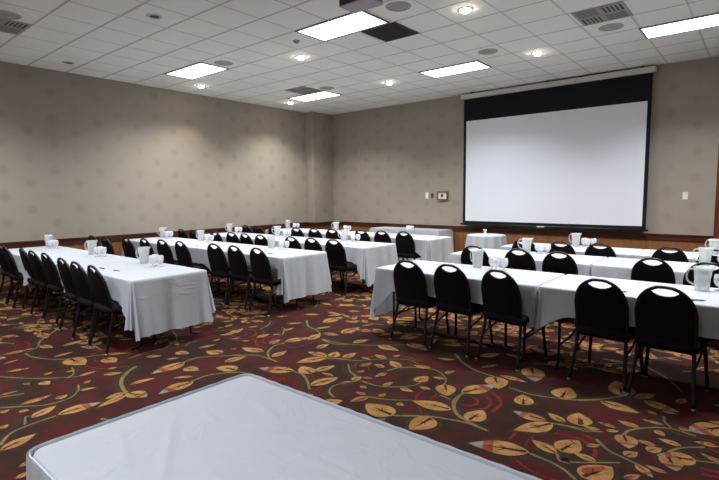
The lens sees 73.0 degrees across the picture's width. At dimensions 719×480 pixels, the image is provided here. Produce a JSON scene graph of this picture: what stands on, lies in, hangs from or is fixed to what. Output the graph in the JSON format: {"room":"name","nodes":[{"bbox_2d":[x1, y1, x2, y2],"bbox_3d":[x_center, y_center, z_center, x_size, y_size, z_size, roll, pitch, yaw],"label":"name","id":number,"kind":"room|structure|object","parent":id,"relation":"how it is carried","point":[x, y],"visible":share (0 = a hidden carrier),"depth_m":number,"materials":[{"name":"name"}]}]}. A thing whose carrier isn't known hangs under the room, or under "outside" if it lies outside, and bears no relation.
{"room":"event hall","nodes":[
{"label":"event hall","id":0,"kind":"room"},
{"bbox_2d":[0,61,306,242],"bbox_3d":[-5.466,-1.125,8.950,0.120,3.863,14.050,4,7,40],"label":"wall","id":1,"kind":"structure","parent":0,"point":[81,155],"depth_m":9.86,"materials":[{"name":"paint"}]},
{"bbox_2d":[0,222,306,248],"bbox_3d":[-5.685,0.059,8.664,0.034,0.115,13.150,4,7,40],"label":"trim","id":2,"kind":"structure","parent":1,"relation":"attached to","point":[51,242],"depth_m":9.85,"materials":[{"name":"red wood"}]},
{"bbox_2d":[0,226,306,285],"bbox_3d":[-5.691,0.419,8.705,0.012,0.638,13.150,4,7,40],"label":"wainscoting","id":3,"kind":"structure","parent":1,"relation":"attached to","point":[117,245],"depth_m":9.46,"materials":[{"name":"brown wood"}]},
{"bbox_2d":[307,221,333,226],"bbox_3d":[-1.116,-0.467,13.874,0.344,0.115,0.814,4,7,40],"label":"trim","id":4,"kind":"structure","parent":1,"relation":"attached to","point":[313,224],"depth_m":13.65,"materials":[{"name":"red wood"}]},
{"bbox_2d":[305,111,333,221],"bbox_3d":[-1.128,-1.615,13.791,0.310,3.863,0.780,4,7,40],"label":"pier","id":5,"kind":"object","parent":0,"point":[318,126],"visible":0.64,"depth_m":13.56,"materials":[{"name":"paint"}]},
{"bbox_2d":[0,260,718,479],"bbox_3d":[-0.329,1.150,4.878,14.195,0.006,14.720,4,7,40],"label":"floor","id":6,"kind":"structure","parent":0,"point":[533,420],"depth_m":4.25,"materials":[{"name":"carpet"}]},
{"bbox_2d":[0,246,45,304],"bbox_3d":[-5.297,0.487,7.562,0.480,0.907,0.548,4,7,38],"label":"banquet chair","id":7,"kind":"object","parent":6,"relation":"on","point":[5,271],"visible":0.34,"depth_m":7.39,"materials":[{"name":"black fabric"}]},
{"bbox_2d":[2,246,54,309],"bbox_3d":[-4.947,0.515,7.232,0.480,0.907,0.548,4,7,42],"label":"banquet chair","id":8,"kind":"object","parent":6,"relation":"on","point":[14,274],"visible":0.67,"depth_m":7.00,"materials":[{"name":"black fabric"}]},
{"bbox_2d":[5,282,53,306],"bbox_3d":[-5.009,0.547,7.728,1.512,0.752,0.842,4,7,40],"label":"folding table","id":9,"kind":"object","parent":6,"relation":"on","point":[12,293],"visible":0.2,"depth_m":7.13,"materials":[{"name":"black metal"}]},
{"bbox_2d":[0,245,91,284],"bbox_3d":[-5.011,0.441,7.717,1.556,0.548,1.041,4,7,40],"label":"tablecloth","id":10,"kind":"object","parent":9,"relation":"on","point":[50,250],"visible":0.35,"depth_m":7.57,"materials":[{"name":"grey fabric"}]},
{"bbox_2d":[19,248,73,313],"bbox_3d":[-4.487,0.540,6.928,0.480,0.907,0.548,4,7,42],"label":"banquet chair","id":11,"kind":"object","parent":6,"relation":"on","point":[23,254],"visible":0.51,"depth_m":6.73,"materials":[{"name":"black fabric"}]},
{"bbox_2d":[28,250,71,320],"bbox_3d":[-4.149,0.566,6.622,0.480,0.907,0.548,4,7,39],"label":"banquet chair","id":12,"kind":"object","parent":6,"relation":"on","point":[41,281],"visible":0.67,"depth_m":6.42,"materials":[{"name":"black fabric"}]},
{"bbox_2d":[38,289,89,324],"bbox_3d":[-3.807,0.631,6.729,1.512,0.752,0.842,4,7,40],"label":"folding table","id":13,"kind":"object","parent":6,"relation":"on","point":[82,308],"visible":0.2,"depth_m":6.14,"materials":[{"name":"black metal"}]},
{"bbox_2d":[24,252,140,291],"bbox_3d":[-3.807,0.498,6.718,1.556,0.494,1.039,4,7,40],"label":"tablecloth","id":14,"kind":"object","parent":13,"relation":"on","point":[84,258],"visible":0.29,"depth_m":6.69,"materials":[{"name":"grey fabric"}]},
{"bbox_2d":[41,253,99,325],"bbox_3d":[-3.797,0.589,6.342,0.480,0.907,0.548,4,7,39],"label":"banquet chair","id":15,"kind":"object","parent":6,"relation":"on","point":[50,269],"visible":0.67,"depth_m":6.11,"materials":[{"name":"black fabric"}]},
{"bbox_2d":[57,257,120,337],"bbox_3d":[-3.270,0.633,5.827,0.480,0.907,0.548,4,7,40],"label":"banquet chair","id":16,"kind":"object","parent":6,"relation":"on","point":[70,292],"visible":0.57,"depth_m":5.64,"materials":[{"name":"black fabric"}]},
{"bbox_2d":[88,235,101,252],"bbox_3d":[-4.688,0.345,9.027,0.480,0.907,0.548,4,7,39],"label":"banquet chair","id":17,"kind":"object","parent":6,"relation":"on","point":[94,244],"visible":0.27,"depth_m":8.78,"materials":[{"name":"black metal"}]},
{"bbox_2d":[70,261,134,346],"bbox_3d":[-2.917,0.661,5.494,0.480,0.907,0.548,4,7,39],"label":"banquet chair","id":18,"kind":"object","parent":6,"relation":"on","point":[80,277],"visible":0.72,"depth_m":5.29,"materials":[{"name":"black fabric"}]},
{"bbox_2d":[101,236,114,254],"bbox_3d":[-4.297,0.370,8.728,0.480,0.907,0.548,4,7,42],"label":"banquet chair","id":19,"kind":"object","parent":6,"relation":"on","point":[107,246],"visible":0.25,"depth_m":8.49,"materials":[{"name":"black fabric"}]},
{"bbox_2d":[87,265,156,356],"bbox_3d":[-2.556,0.687,5.181,0.480,0.907,0.548,4,7,41],"label":"banquet chair","id":20,"kind":"object","parent":6,"relation":"on","point":[105,304],"visible":0.7,"depth_m":4.97,"materials":[{"name":"black fabric"}]},
{"bbox_2d":[122,237,157,260],"bbox_3d":[-3.851,0.381,8.565,0.480,0.907,0.548,4,7,39],"label":"banquet chair","id":21,"kind":"object","parent":6,"relation":"on","point":[129,250],"visible":0.3,"depth_m":8.33,"materials":[{"name":"black fabric"}]},
{"bbox_2d":[83,308,199,349],"bbox_3d":[-2.605,0.714,5.730,1.512,0.752,0.842,4,7,40],"label":"folding table","id":22,"kind":"object","parent":6,"relation":"on","point":[88,327],"visible":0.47,"depth_m":5.58,"materials":[{"name":"black metal"}]},
{"bbox_2d":[66,260,215,340],"bbox_3d":[-2.574,0.647,5.688,1.694,0.620,1.095,4,7,40],"label":"tablecloth","id":23,"kind":"object","parent":22,"relation":"on","point":[154,297],"visible":0.74,"depth_m":5.23,"materials":[{"name":"grey fabric"}]},
{"bbox_2d":[140,238,176,261],"bbox_3d":[-3.428,0.401,8.317,0.480,0.907,0.548,4,7,40],"label":"banquet chair","id":24,"kind":"object","parent":6,"relation":"on","point":[147,251],"visible":0.27,"depth_m":8.10,"materials":[{"name":"black fabric"}]},
{"bbox_2d":[157,239,194,264],"bbox_3d":[-3.035,0.421,8.068,0.480,0.907,0.548,4,7,38],"label":"banquet chair","id":25,"kind":"object","parent":6,"relation":"on","point":[165,254],"visible":0.28,"depth_m":7.85,"materials":[{"name":"black fabric"}]},
{"bbox_2d":[175,241,218,294],"bbox_3d":[-2.625,0.446,7.766,0.480,0.907,0.548,4,7,40],"label":"banquet chair","id":26,"kind":"object","parent":6,"relation":"on","point":[183,255],"visible":0.55,"depth_m":7.59,"materials":[{"name":"black fabric"}]},
{"bbox_2d":[176,260,249,295],"bbox_3d":[-2.558,0.463,8.406,1.512,0.752,0.852,4,7,40],"label":"folding table","id":27,"kind":"object","parent":6,"relation":"on","point":[219,283],"visible":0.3,"depth_m":7.81,"materials":[{"name":"black metal"}]},
{"bbox_2d":[168,241,258,270],"bbox_3d":[-2.559,0.330,8.394,1.589,0.494,1.053,4,7,40],"label":"tablecloth","id":28,"kind":"object","parent":27,"relation":"on","point":[198,253],"visible":0.36,"depth_m":8.07,"materials":[{"name":"grey fabric"}]},
{"bbox_2d":[209,231,222,275],"bbox_3d":[-2.700,0.255,9.812,0.480,0.907,0.548,4,7,39],"label":"banquet chair","id":29,"kind":"object","parent":6,"relation":"on","point":[213,237],"visible":0.25,"depth_m":9.57,"materials":[{"name":"black fabric"}]},
{"bbox_2d":[207,243,251,305],"bbox_3d":[-1.988,0.478,7.366,0.480,0.907,0.548,4,7,37],"label":"banquet chair","id":30,"kind":"object","parent":6,"relation":"on","point":[218,265],"visible":0.8,"depth_m":7.16,"materials":[{"name":"black fabric"}]},
{"bbox_2d":[226,232,239,243],"bbox_3d":[-2.302,0.276,9.546,0.480,0.907,0.548,4,7,38],"label":"banquet chair","id":31,"kind":"object","parent":6,"relation":"on","point":[231,239],"visible":0.2,"depth_m":9.30,"materials":[{"name":"black fabric"}]},
{"bbox_2d":[240,233,253,282],"bbox_3d":[-1.955,0.304,9.219,0.480,0.907,0.548,4,7,42],"label":"banquet chair","id":32,"kind":"object","parent":6,"relation":"on","point":[243,240],"visible":0.24,"depth_m":8.98,"materials":[{"name":"black fabric"}]},
{"bbox_2d":[226,245,274,310],"bbox_3d":[-1.597,0.505,7.041,0.480,0.907,0.548,4,7,41],"label":"banquet chair","id":33,"kind":"object","parent":6,"relation":"on","point":[237,261],"visible":0.84,"depth_m":6.85,"materials":[{"name":"black fabric"}]},
{"bbox_2d":[254,234,269,245],"bbox_3d":[-1.608,0.333,8.879,0.480,0.907,0.548,4,7,39],"label":"banquet chair","id":34,"kind":"object","parent":6,"relation":"on","point":[261,242],"visible":0.15,"depth_m":8.64,"materials":[{"name":"black fabric"}]},
{"bbox_2d":[227,278,318,310],"bbox_3d":[-1.356,0.547,7.407,1.512,0.752,0.852,4,7,40],"label":"folding table","id":35,"kind":"object","parent":6,"relation":"on","point":[281,308],"visible":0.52,"depth_m":7.34,"materials":[{"name":"black metal"}]},
{"bbox_2d":[215,246,331,302],"bbox_3d":[-1.326,0.480,7.364,1.690,0.620,1.106,4,7,40],"label":"tablecloth","id":36,"kind":"object","parent":35,"relation":"on","point":[301,272],"visible":0.61,"depth_m":6.93,"materials":[{"name":"grey fabric"}]},
{"bbox_2d":[248,247,298,316],"bbox_3d":[-1.205,0.532,6.716,0.480,0.907,0.548,4,7,41],"label":"banquet chair","id":37,"kind":"object","parent":6,"relation":"on","point":[260,264],"visible":0.91,"depth_m":6.52,"materials":[{"name":"black fabric"}]},
{"bbox_2d":[284,236,301,248],"bbox_3d":[-1.003,0.368,8.453,0.480,0.907,0.548,4,7,38],"label":"banquet chair","id":38,"kind":"object","parent":6,"relation":"on","point":[295,244],"visible":0.2,"depth_m":8.21,"materials":[{"name":"black fabric"}]},
{"bbox_2d":[308,228,322,237],"bbox_3d":[-0.795,0.184,10.394,0.480,0.907,0.548,4,7,38],"label":"banquet chair","id":39,"kind":"object","parent":6,"relation":"on","point":[317,234],"visible":0.2,"depth_m":10.15,"materials":[{"name":"black fabric"}]},
{"bbox_2d":[304,238,342,293],"bbox_3d":[-0.625,0.392,8.165,0.480,0.907,0.548,4,7,40],"label":"banquet chair","id":40,"kind":"object","parent":6,"relation":"on","point":[315,246],"visible":0.3,"depth_m":7.96,"materials":[{"name":"black fabric"}]},
{"bbox_2d":[326,229,356,273],"bbox_3d":[-0.406,0.205,10.135,0.480,0.907,0.548,4,7,38],"label":"banquet chair","id":41,"kind":"object","parent":6,"relation":"on","point":[329,235],"visible":0.28,"depth_m":9.89,"materials":[{"name":"black fabric"}]},
{"bbox_2d":[323,239,364,297],"bbox_3d":[-0.256,0.416,7.872,0.480,0.907,0.548,4,7,38],"label":"banquet chair","id":42,"kind":"object","parent":6,"relation":"on","point":[336,254],"visible":0.83,"depth_m":7.68,"materials":[{"name":"black fabric"}]},
{"bbox_2d":[331,270,365,292],"bbox_3d":[-0.234,0.431,8.543,1.512,0.752,0.822,4,7,40],"label":"folding table","id":43,"kind":"object","parent":6,"relation":"on","point":[331,270],"visible":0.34,"depth_m":7.95,"materials":[{"name":"black metal"}]},
{"bbox_2d":[299,239,397,286],"bbox_3d":[-0.200,0.364,8.500,1.699,0.620,1.082,4,7,40],"label":"tablecloth","id":44,"kind":"object","parent":43,"relation":"on","point":[367,256],"visible":0.52,"depth_m":7.91,"materials":[{"name":"grey fabric"}]},
{"bbox_2d":[352,230,370,273],"bbox_3d":[0.189,0.225,9.874,0.480,0.907,0.548,4,7,38],"label":"banquet chair","id":45,"kind":"object","parent":6,"relation":"on","point":[357,236],"visible":0.25,"depth_m":9.65,"materials":[{"name":"black fabric"}]},
{"bbox_2d":[374,230,404,259],"bbox_3d":[0.585,0.245,9.623,0.480,0.907,0.548,4,7,40],"label":"banquet chair","id":46,"kind":"object","parent":6,"relation":"on","point":[385,238],"visible":0.25,"depth_m":9.40,"materials":[{"name":"black fabric"}]},
{"bbox_2d":[395,231,421,259],"bbox_3d":[0.985,0.265,9.368,0.480,0.907,0.548,4,7,38],"label":"banquet chair","id":47,"kind":"object","parent":6,"relation":"on","point":[405,245],"visible":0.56,"depth_m":9.17,"materials":[{"name":"black fabric"}]},
{"bbox_2d":[389,260,449,347],"bbox_3d":[0.666,0.643,5.368,0.480,0.907,0.548,4,7,40],"label":"banquet chair","id":48,"kind":"object","parent":6,"relation":"on","point":[410,284],"visible":0.86,"depth_m":5.18,"materials":[{"name":"black fabric"}]},
{"bbox_2d":[428,264,493,357],"bbox_3d":[1.062,0.669,5.051,0.480,0.907,0.548,4,7,43],"label":"banquet chair","id":49,"kind":"object","parent":6,"relation":"on","point":[452,289],"visible":0.93,"depth_m":4.88,"materials":[{"name":"black fabric"}]},
{"bbox_2d":[388,292,547,361],"bbox_3d":[1.172,0.716,5.378,1.822,0.752,0.822,4,7,40],"label":"folding table","id":50,"kind":"object","parent":6,"relation":"on","point":[408,308],"visible":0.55,"depth_m":5.09,"materials":[{"name":"black metal"}]},
{"bbox_2d":[370,260,564,331],"bbox_3d":[1.139,0.642,5.409,1.999,0.620,1.076,4,7,40],"label":"tablecloth","id":51,"kind":"object","parent":50,"relation":"on","point":[528,281],"visible":0.5,"depth_m":5.18,"materials":[{"name":"grey fabric"}]},
{"bbox_2d":[461,245,489,266],"bbox_3d":[1.689,0.504,6.761,0.480,0.907,0.548,4,7,37],"label":"banquet chair","id":52,"kind":"object","parent":6,"relation":"on","point":[479,258],"visible":0.26,"depth_m":6.54,"materials":[{"name":"black fabric"}]},
{"bbox_2d":[475,269,547,371],"bbox_3d":[1.460,0.703,4.652,0.548,0.907,0.480,-5,7,-41],"label":"banquet chair","id":53,"kind":"object","parent":6,"relation":"on","point":[501,297],"visible":0.9,"depth_m":4.49,"materials":[{"name":"black fabric"}]},
{"bbox_2d":[504,248,535,270],"bbox_3d":[2.169,0.538,6.349,0.480,0.907,0.548,4,7,40],"label":"banquet chair","id":54,"kind":"object","parent":6,"relation":"on","point":[525,261],"visible":0.22,"depth_m":6.13,"materials":[{"name":"black fabric"}]},
{"bbox_2d":[512,239,537,251],"bbox_3d":[2.664,0.415,7.622,0.480,0.907,0.548,4,7,40],"label":"banquet chair","id":55,"kind":"object","parent":6,"relation":"on","point":[530,246],"visible":0.16,"depth_m":7.38,"materials":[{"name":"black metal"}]},
{"bbox_2d":[542,251,577,328],"bbox_3d":[2.536,0.566,6.018,0.480,0.907,0.548,4,7,39],"label":"banquet chair","id":56,"kind":"object","parent":6,"relation":"on","point":[567,265],"visible":0.23,"depth_m":5.79,"materials":[{"name":"black fabric"}]},
{"bbox_2d":[547,241,575,254],"bbox_3d":[3.081,0.445,7.263,0.480,0.907,0.548,4,7,41],"label":"banquet chair","id":57,"kind":"object","parent":6,"relation":"on","point":[568,248],"visible":0.23,"depth_m":7.02,"materials":[{"name":"black fabric"}]},
{"bbox_2d":[553,319,580,368],"bbox_3d":[2.611,0.816,4.181,1.822,0.752,0.822,4,7,40],"label":"folding table","id":58,"kind":"object","parent":6,"relation":"on","point":[573,333],"visible":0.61,"depth_m":4.48,"materials":[{"name":"black metal"}]},
{"bbox_2d":[536,274,718,339],"bbox_3d":[2.644,0.672,4.154,1.972,0.472,1.042,4,7,40],"label":"tablecloth","id":59,"kind":"object","parent":58,"relation":"on","point":[556,297],"visible":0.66,"depth_m":4.26,"materials":[{"name":"grey fabric"}]},
{"bbox_2d":[584,243,615,257],"bbox_3d":[3.489,0.471,6.950,0.480,0.907,0.548,4,7,39],"label":"banquet chair","id":60,"kind":"object","parent":6,"relation":"on","point":[607,252],"visible":0.21,"depth_m":6.72,"materials":[{"name":"black fabric"}]},
{"bbox_2d":[566,278,643,393],"bbox_3d":[2.123,0.744,4.156,0.480,0.907,0.548,5,7,44],"label":"banquet chair","id":61,"kind":"object","parent":6,"relation":"on","point":[599,313],"visible":0.88,"depth_m":3.98,"materials":[{"name":"black fabric"}]},
{"bbox_2d":[631,258,675,283],"bbox_3d":[3.281,0.619,5.386,0.480,0.907,0.548,4,7,41],"label":"banquet chair","id":62,"kind":"object","parent":6,"relation":"on","point":[641,271],"visible":0.3,"depth_m":5.17,"materials":[{"name":"black fabric"}]},
{"bbox_2d":[625,285,709,412],"bbox_3d":[2.453,0.772,3.830,0.480,0.907,0.548,5,7,44],"label":"banquet chair","id":63,"kind":"object","parent":6,"relation":"on","point":[671,324],"visible":0.98,"depth_m":3.66,"materials":[{"name":"black fabric"}]},
{"bbox_2d":[651,247,687,261],"bbox_3d":[4.118,0.515,6.427,0.480,0.907,0.548,4,7,39],"label":"banquet chair","id":64,"kind":"object","parent":6,"relation":"on","point":[679,256],"visible":0.22,"depth_m":6.19,"materials":[{"name":"black fabric"}]},
{"bbox_2d":[683,262,718,287],"bbox_3d":[3.615,0.650,5.030,0.480,0.907,0.548,4,7,40],"label":"banquet chair","id":65,"kind":"object","parent":6,"relation":"on","point":[694,276],"visible":0.34,"depth_m":4.85,"materials":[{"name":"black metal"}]},
{"bbox_2d":[696,249,718,263],"bbox_3d":[4.482,0.541,6.111,0.480,0.907,0.548,4,7,37],"label":"banquet chair","id":66,"kind":"object","parent":6,"relation":"on","point":[704,257],"visible":0.2,"depth_m":5.93,"materials":[{"name":"black fabric"}]},
{"bbox_3d":[-3.759,0.380,9.405,1.512,0.752,0.852,4,7,40],"label":"folding table","id":67,"kind":"object","parent":6,"relation":"on","visible":0},
{"bbox_2d":[121,237,206,259],"bbox_3d":[-3.763,0.274,9.392,1.558,0.548,1.048,4,7,40],"label":"tablecloth","id":68,"kind":"object","parent":67,"relation":"on","point":[170,240],"visible":0.34,"depth_m":9.22,"materials":[{"name":"grey fabric"}]},
{"bbox_3d":[-1.436,0.347,9.542,1.512,0.752,0.822,4,7,40],"label":"folding table","id":69,"kind":"object","parent":6,"relation":"on","visible":0},
{"bbox_2d":[251,235,324,247],"bbox_3d":[-1.437,0.214,9.530,1.587,0.494,1.023,4,7,40],"label":"tablecloth","id":70,"kind":"object","parent":69,"relation":"on","point":[274,240],"visible":0.3,"depth_m":9.28,"materials":[{"name":"grey fabric"}]},
{"bbox_3d":[-2.638,0.264,10.541,1.512,0.752,0.822,4,7,40],"label":"folding table","id":71,"kind":"object","parent":6,"relation":"on","visible":0},
{"bbox_2d":[200,232,271,241],"bbox_3d":[-2.642,0.158,10.528,1.582,0.548,1.031,4,7,40],"label":"tablecloth","id":72,"kind":"object","parent":71,"relation":"on","point":[223,235],"visible":0.17,"depth_m":10.51,"materials":[{"name":"grey fabric"}]},
{"bbox_3d":[0.961,0.303,9.799,1.512,0.752,0.832,4,7,40],"label":"folding table","id":73,"kind":"object","parent":6,"relation":"on","visible":0},
{"bbox_2d":[369,233,453,262],"bbox_3d":[0.997,0.236,9.757,1.702,0.620,1.091,4,7,40],"label":"tablecloth","id":74,"kind":"object","parent":73,"relation":"on","point":[429,247],"visible":0.59,"depth_m":9.22,"materials":[{"name":"grey fabric"}]},
{"bbox_3d":[-0.240,0.220,10.798,1.512,0.752,0.832,4,7,40],"label":"folding table","id":75,"kind":"object","parent":6,"relation":"on","visible":0},
{"bbox_2d":[320,230,384,240],"bbox_3d":[-0.242,0.087,10.785,1.590,0.494,1.036,4,7,40],"label":"tablecloth","id":76,"kind":"object","parent":75,"relation":"on","point":[345,235],"visible":0.23,"depth_m":10.57,"materials":[{"name":"grey fabric"}]},
{"bbox_3d":[-1.442,0.136,11.797,1.512,0.752,0.832,4,7,40],"label":"folding table","id":77,"kind":"object","parent":6,"relation":"on","visible":0},
{"bbox_2d":[265,228,332,236],"bbox_3d":[-1.446,0.030,11.783,1.584,0.548,1.043,4,7,40],"label":"tablecloth","id":78,"kind":"object","parent":77,"relation":"on","point":[284,231],"visible":0.23,"depth_m":11.56,"materials":[{"name":"grey fabric"}]},
{"bbox_3d":[2.278,0.584,6.682,1.822,0.752,0.832,4,7,40],"label":"folding table","id":79,"kind":"object","parent":6,"relation":"on","visible":0},
{"bbox_2d":[449,248,606,275],"bbox_3d":[2.227,0.511,6.710,1.987,0.620,1.040,4,7,40],"label":"tablecloth","id":80,"kind":"object","parent":79,"relation":"on","point":[496,256],"visible":0.34,"depth_m":6.46,"materials":[{"name":"grey fabric"}]},
{"bbox_3d":[3.718,0.684,5.486,1.822,0.752,0.832,4,7,40],"label":"folding table","id":81,"kind":"object","parent":6,"relation":"on","visible":0},
{"bbox_2d":[591,257,718,284],"bbox_3d":[3.744,0.542,5.447,1.959,0.472,1.028,4,7,40],"label":"tablecloth","id":82,"kind":"object","parent":81,"relation":"on","point":[611,267],"visible":0.45,"depth_m":5.61,"materials":[{"name":"grey fabric"}]},
{"bbox_3d":[3.243,0.496,7.539,1.822,0.752,0.792,4,7,40],"label":"folding table","id":83,"kind":"object","parent":6,"relation":"on","visible":0},
{"bbox_2d":[501,242,641,258],"bbox_3d":[3.210,0.422,7.570,1.990,0.620,1.038,4,7,40],"label":"tablecloth","id":84,"kind":"object","parent":83,"relation":"on","point":[541,247],"visible":0.21,"depth_m":7.33,"materials":[{"name":"grey fabric"}]},
{"bbox_3d":[4.683,0.596,6.342,1.822,0.752,0.792,4,7,40],"label":"folding table","id":85,"kind":"object","parent":6,"relation":"on","visible":0},
{"bbox_2d":[632,249,718,262],"bbox_3d":[4.718,0.452,6.317,1.968,0.472,1.015,4,7,40],"label":"tablecloth","id":86,"kind":"object","parent":85,"relation":"on","point":[692,257],"visible":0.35,"depth_m":6.58,"materials":[{"name":"grey fabric"}]},
{"bbox_3d":[-0.104,1.099,1.400,1.802,0.752,0.839,4,7,40],"label":"folding table","id":87,"kind":"object","parent":6,"relation":"on","visible":0},
{"bbox_2d":[33,376,526,479],"bbox_3d":[-0.107,0.792,1.371,1.866,0.169,0.903,4,7,40],"label":"tablecloth","id":88,"kind":"object","parent":87,"relation":"on","point":[246,427],"visible":1,"depth_m":1.63,"materials":[{"name":"grey fabric"}]},
{"bbox_2d":[26,374,541,479],"bbox_3d":[-0.104,1.087,1.399,1.942,0.753,0.979,4,7,40],"label":"table skirt","id":89,"kind":"object","parent":87,"relation":"attached to","point":[34,470],"visible":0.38,"depth_m":1.71,"materials":[{"name":"grey fabric"}]},
{"bbox_3d":[1.234,0.099,11.958,1.952,0.752,0.592,4,7,40],"label":"serving table","id":90,"kind":"object","parent":6,"relation":"on","visible":0},
{"bbox_2d":[370,226,451,232],"bbox_3d":[1.231,-0.242,11.927,2.009,0.077,0.652,4,7,40],"label":"tablecloth","id":91,"kind":"object","parent":90,"relation":"on","point":[384,227],"visible":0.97,"depth_m":11.62,"materials":[{"name":"grey fabric"}]},
{"bbox_2d":[369,229,453,260],"bbox_3d":[1.234,0.108,11.959,2.112,0.710,0.752,4,7,40],"label":"table skirt","id":92,"kind":"object","parent":90,"relation":"attached to","point":[449,233],"visible":0.16,"depth_m":11.47,"materials":[{"name":"grey fabric"}]},
{"bbox_2d":[0,0,718,114],"bbox_3d":[-0.441,-2.741,4.497,13.350,0.100,14.170,4,7,40],"label":"ceiling","id":93,"kind":"structure","parent":0,"point":[116,40],"depth_m":7.40,"materials":[{"name":"tile"}]},
{"bbox_2d":[0,10,21,19],"bbox_3d":[-4.385,-2.795,6.037,0.316,0.014,0.316,4,7,40],"label":"ceiling speaker","id":94,"kind":"object","parent":93,"relation":"attached to","point":[3,14],"visible":1,"depth_m":6.03,"materials":[{"name":"grey metal"}]},
{"bbox_2d":[0,18,31,34],"bbox_3d":[-4.718,-2.822,6.347,0.590,0.012,0.590,4,7,40],"label":"ceiling vent","id":95,"kind":"object","parent":93,"relation":"in","point":[6,25],"visible":1,"depth_m":6.43,"materials":[{"name":"grey metal"}]},
{"bbox_2d":[164,62,228,79],"bbox_3d":[-2.975,-3.069,8.839,1.200,0.014,0.594,4,7,40],"label":"recessed light","id":96,"kind":"object","parent":93,"relation":"in","point":[200,69],"visible":1,"depth_m":8.80,"materials":[{"name":"grey plastic"}]},
{"bbox_2d":[285,86,322,94],"bbox_3d":[-1.202,-3.244,10.542,0.590,0.012,0.590,4,7,40],"label":"ceiling vent","id":97,"kind":"object","parent":93,"relation":"in","point":[304,90],"visible":1,"depth_m":10.52,"materials":[{"name":"grey metal"}]},
{"bbox_2d":[288,91,341,101],"bbox_3d":[-1.030,-3.305,11.190,1.200,0.014,0.594,4,7,40],"label":"recessed light","id":98,"kind":"object","parent":93,"relation":"in","point":[323,94],"visible":1,"depth_m":11.17,"materials":[{"name":"grey plastic"}]},
{"bbox_2d":[295,11,389,41],"bbox_3d":[-0.247,-2.878,6.559,1.200,0.014,0.594,4,7,40],"label":"recessed light","id":99,"kind":"object","parent":93,"relation":"in","point":[350,23],"visible":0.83,"depth_m":6.53,"materials":[{"name":"grey plastic"}]},
{"bbox_2d":[339,0,382,13],"bbox_3d":[0.013,-2.512,4.771,0.372,0.412,0.244,4,7,40],"label":"projector","id":100,"kind":"object","parent":93,"relation":"hanging from","point":[353,6],"visible":1,"depth_m":4.77,"materials":[{"name":"grey plastic"}]},
{"bbox_2d":[361,22,419,41],"bbox_3d":[0.436,-2.909,6.807,0.590,0.010,0.590,4,7,40],"label":"ceiling vent","id":101,"kind":"object","parent":93,"relation":"in","point":[392,31],"visible":1,"depth_m":6.79,"materials":[{"name":"black metal"}]},
{"bbox_2d":[385,1,410,11],"bbox_3d":[0.471,-2.821,5.877,0.316,0.014,0.316,4,7,40],"label":"ceiling speaker","id":102,"kind":"object","parent":93,"relation":"attached to","point":[398,6],"visible":1,"depth_m":5.85,"materials":[{"name":"grey metal"}]},
{"bbox_2d":[418,60,492,77],"bbox_3d":[1.742,-3.113,8.886,1.200,0.014,0.594,4,7,40],"label":"recessed light","id":103,"kind":"object","parent":93,"relation":"in","point":[476,65],"visible":1,"depth_m":8.85,"materials":[{"name":"grey plastic"}]},
{"bbox_2d":[478,49,497,54],"bbox_3d":[2.060,-3.011,7.772,0.316,0.014,0.316,4,7,40],"label":"ceiling speaker","id":104,"kind":"object","parent":93,"relation":"attached to","point":[484,51],"visible":1,"depth_m":7.74,"materials":[{"name":"grey metal"}]},
{"bbox_2d":[571,1,632,25],"bbox_3d":[3.091,-2.872,6.182,0.590,0.012,0.590,4,7,40],"label":"ceiling vent","id":105,"kind":"object","parent":93,"relation":"in","point":[618,10],"visible":1,"depth_m":6.16,"materials":[{"name":"grey metal"}]},
{"bbox_2d":[598,23,623,30],"bbox_3d":[3.459,-2.920,6.675,0.316,0.014,0.316,4,7,40],"label":"ceiling speaker","id":106,"kind":"object","parent":93,"relation":"attached to","point":[613,26],"visible":1,"depth_m":6.65,"materials":[{"name":"grey metal"}]},
{"bbox_2d":[639,12,718,38],"bbox_3d":[4.522,-2.920,6.575,1.200,0.014,0.594,4,7,40],"label":"recessed light","id":107,"kind":"object","parent":93,"relation":"in","point":[710,20],"visible":1,"depth_m":6.65,"materials":[{"name":"grey plastic"}]},
{"bbox_2d":[332,56,718,235],"bbox_3d":[4.075,-1.309,10.050,13.110,3.863,0.120,4,7,40],"label":"wall","id":108,"kind":"structure","parent":0,"point":[386,160],"depth_m":11.53,"materials":[{"name":"paint"}]},
{"bbox_2d":[437,191,448,199],"bbox_3d":[2.002,-1.067,11.697,0.290,0.200,0.055,4,7,40],"label":"wall box","id":109,"kind":"object","parent":108,"relation":"attached to","point":[440,195],"visible":1,"depth_m":11.68,"materials":[{"name":"white plastic"}]},
{"bbox_2d":[334,221,712,252],"bbox_3d":[2.682,0.108,11.273,8.940,0.638,0.012,4,7,40],"label":"trim","id":110,"kind":"structure","parent":108,"relation":"attached to","point":[459,237],"depth_m":9.70,"materials":[{"name":"brown wood"}]},
{"bbox_2d":[460,66,656,231],"bbox_3d":[3.834,-1.743,9.998,3.820,2.984,0.200,4,7,40],"label":"projection screen","id":111,"kind":"object","parent":108,"relation":"attached to","point":[573,153],"visible":1,"depth_m":9.76,"materials":[{"name":"grey fabric"}]},
{"bbox_2d":[712,149,718,252],"bbox_3d":[6.541,-0.406,7.930,1.200,2.420,0.100,4,7,40],"label":"door","id":112,"kind":"structure","parent":108,"relation":"in","point":[716,217],"depth_m":8.30,"materials":[{"name":"red wood"}]},
{"bbox_3d":[2.605,0.272,9.988,0.720,0.752,0.720,4,7,40],"label":"round table","id":113,"kind":"object","parent":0,"visible":0},
{"bbox_2d":[465,233,507,249],"bbox_3d":[2.612,0.264,9.989,0.875,0.748,0.875,4,7,40],"label":"tablecloth","id":114,"kind":"object","parent":113,"relation":"on","point":[491,240],"visible":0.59,"depth_m":9.65,"materials":[{"name":"grey fabric"}]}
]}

